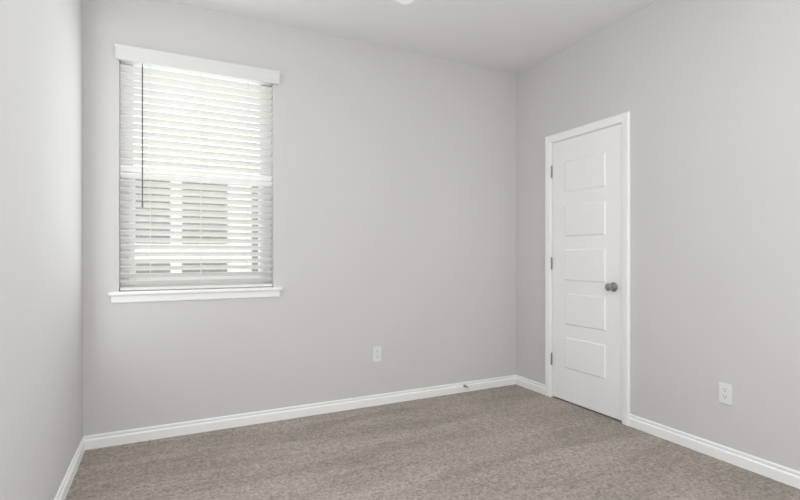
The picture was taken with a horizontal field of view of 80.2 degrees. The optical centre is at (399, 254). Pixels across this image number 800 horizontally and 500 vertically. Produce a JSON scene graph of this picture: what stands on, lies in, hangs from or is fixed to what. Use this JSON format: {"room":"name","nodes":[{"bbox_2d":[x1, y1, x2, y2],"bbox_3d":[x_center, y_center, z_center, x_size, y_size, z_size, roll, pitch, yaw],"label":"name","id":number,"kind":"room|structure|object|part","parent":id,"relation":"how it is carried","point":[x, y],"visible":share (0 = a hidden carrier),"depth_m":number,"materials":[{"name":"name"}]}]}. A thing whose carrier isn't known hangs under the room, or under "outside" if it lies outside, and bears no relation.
{"room":"empty bedroom","nodes":[
{"label":"empty bedroom","id":0,"kind":"room"},
{"bbox_2d":[0,0,82,499],"bbox_3d":[-1.084,-0.228,1.054,0.150,2.725,3.750,0,0,-26],"label":"wall","id":1,"kind":"structure","parent":0,"point":[41,238],"depth_m":1.83,"materials":[{"name":"paint"}]},
{"bbox_2d":[54,435,89,499],"bbox_3d":[-1.045,1.095,1.157,0.013,0.080,3.600,0,0,-26],"label":"baseboard","id":2,"kind":"structure","parent":1,"relation":"attached to","point":[84,444],"depth_m":2.41,"materials":[{"name":"paint"}]},
{"bbox_2d":[83,0,515,435],"bbox_3d":[-0.447,-0.228,3.544,3.500,2.725,0.150,0,0,-26],"label":"wall","id":3,"kind":"structure","parent":0,"point":[393,205],"depth_m":3.43,"materials":[{"name":"paint"}]},
{"bbox_2d":[108,286,281,302],"bbox_3d":[-1.285,0.254,3.069,1.016,0.067,0.122,0,0,-26],"label":"window sill","id":4,"kind":"structure","parent":3,"relation":"attached to","point":[130,296],"depth_m":3.02,"materials":[{"name":"paint"}]},
{"bbox_2d":[120,61,270,290],"bbox_3d":[-1.325,-0.498,3.150,0.914,1.480,0.080,0,0,-26],"label":"window","id":5,"kind":"structure","parent":3,"relation":"in","point":[177,278],"depth_m":3.11,"materials":[{"name":"glass"}]},
{"bbox_2d":[135,179,257,272],"bbox_3d":[-1.343,-0.163,3.188,0.828,0.715,0.002,0,0,-26],"label":"screen","id":6,"kind":"object","parent":5,"relation":"attached to","point":[193,231],"depth_m":3.17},
{"bbox_2d":[114,43,280,290],"bbox_3d":[-1.274,-0.520,3.069,0.976,1.469,0.092,0,0,-26],"label":"window blinds","id":7,"kind":"object","parent":5,"relation":"attached to","point":[139,56],"visible":0.96,"depth_m":3.06,"materials":[{"name":"white plastic"}]},
{"bbox_2d":[90,375,513,448],"bbox_3d":[-0.397,1.095,3.477,3.170,0.080,0.013,0,0,-26],"label":"baseboard","id":8,"kind":"structure","parent":3,"relation":"attached to","point":[115,438],"depth_m":3.26,"materials":[{"name":"paint"}]},
{"bbox_2d":[373,346,380,361],"bbox_3d":[-0.172,0.749,3.592,0.070,0.114,0.007,0,0,-26],"label":"outlet","id":9,"kind":"object","parent":3,"relation":"attached to","point":[376,353],"visible":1,"depth_m":3.59,"materials":[{"name":"plastic"}]},
{"bbox_2d":[395,0,413,4],"bbox_3d":[0.323,-1.367,1.933,1.270,0.445,1.270,0,0,-26],"label":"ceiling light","id":10,"kind":"object","parent":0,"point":[404,2],"visible":1,"depth_m":2.46,"materials":[{"name":"white glass"}]},
{"bbox_2d":[169,0,659,73],"bbox_3d":[0.384,-1.650,1.863,3.500,0.120,3.900,0,0,-26],"label":"ceiling","id":11,"kind":"structure","parent":0,"point":[513,36],"depth_m":3.23,"materials":[{"name":"paint"}]},
{"bbox_2d":[65,384,799,499],"bbox_3d":[0.384,1.195,1.863,3.500,0.120,3.900,0,0,-26],"label":"floor","id":12,"kind":"structure","parent":0,"point":[513,442],"depth_m":2.61,"materials":[{"name":"grey carpet"}]},
{"bbox_2d":[516,0,799,471],"bbox_3d":[1.919,-0.228,2.538,0.150,2.725,3.750,0,0,-26],"label":"wall","id":13,"kind":"structure","parent":0,"point":[706,93],"depth_m":2.75,"materials":[{"name":"paint"}]},
{"bbox_2d":[514,375,544,394],"bbox_3d":[1.105,1.095,4.002,0.013,0.080,0.344,0,0,-26],"label":"baseboard","id":14,"kind":"structure","parent":13,"relation":"attached to","point":[535,386],"depth_m":4.01,"materials":[{"name":"paint"}]},
{"bbox_2d":[551,124,621,420],"bbox_3d":[1.367,0.117,3.513,0.047,2.013,0.657,0,0,-26],"label":"door","id":15,"kind":"structure","parent":13,"relation":"in","point":[586,267],"depth_m":3.47,"materials":[{"name":"paint"}]},
{"bbox_3d":[1.220,0.082,3.799,0.036,1.593,0.012,0,0,-26],"label":"door hinges","id":16,"kind":"part","parent":15,"relation":"part of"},
{"bbox_2d":[605,282,617,291],"bbox_3d":[1.442,0.220,3.257,0.069,0.065,0.065,0,0,-26],"label":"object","id":17,"kind":"structure","parent":15,"relation":"attached to","point":[613,286],"depth_m":3.25,"materials":[{"name":"grey metal"}]},
{"bbox_2d":[545,111,629,425],"bbox_3d":[1.394,0.090,3.521,0.116,2.089,0.775,0,0,-26],"label":"door frame","id":18,"kind":"structure","parent":13,"relation":"attached to","point":[623,119],"depth_m":3.19,"materials":[{"name":"paint"}]},
{"bbox_2d":[629,414,799,488],"bbox_3d":[2.061,1.095,2.067,0.013,0.080,2.421,0,0,-26],"label":"baseboard","id":19,"kind":"structure","parent":13,"relation":"attached to","point":[776,472],"depth_m":2.63,"materials":[{"name":"paint"}]},
{"bbox_2d":[718,382,731,404],"bbox_3d":[1.792,0.763,2.618,0.007,0.114,0.070,0,0,-26],"label":"outlet","id":20,"kind":"object","parent":13,"relation":"attached to","point":[724,393],"visible":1,"depth_m":2.62,"materials":[{"name":"plastic"}]},
{"label":"outside","id":21,"kind":"structure","parent":0,"visible":0},
{"bbox_2d":[134,73,258,272],"bbox_3d":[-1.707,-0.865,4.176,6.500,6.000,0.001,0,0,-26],"label":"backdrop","id":22,"kind":"structure","parent":21,"point":[183,271],"depth_m":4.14,"materials":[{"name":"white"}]}
]}

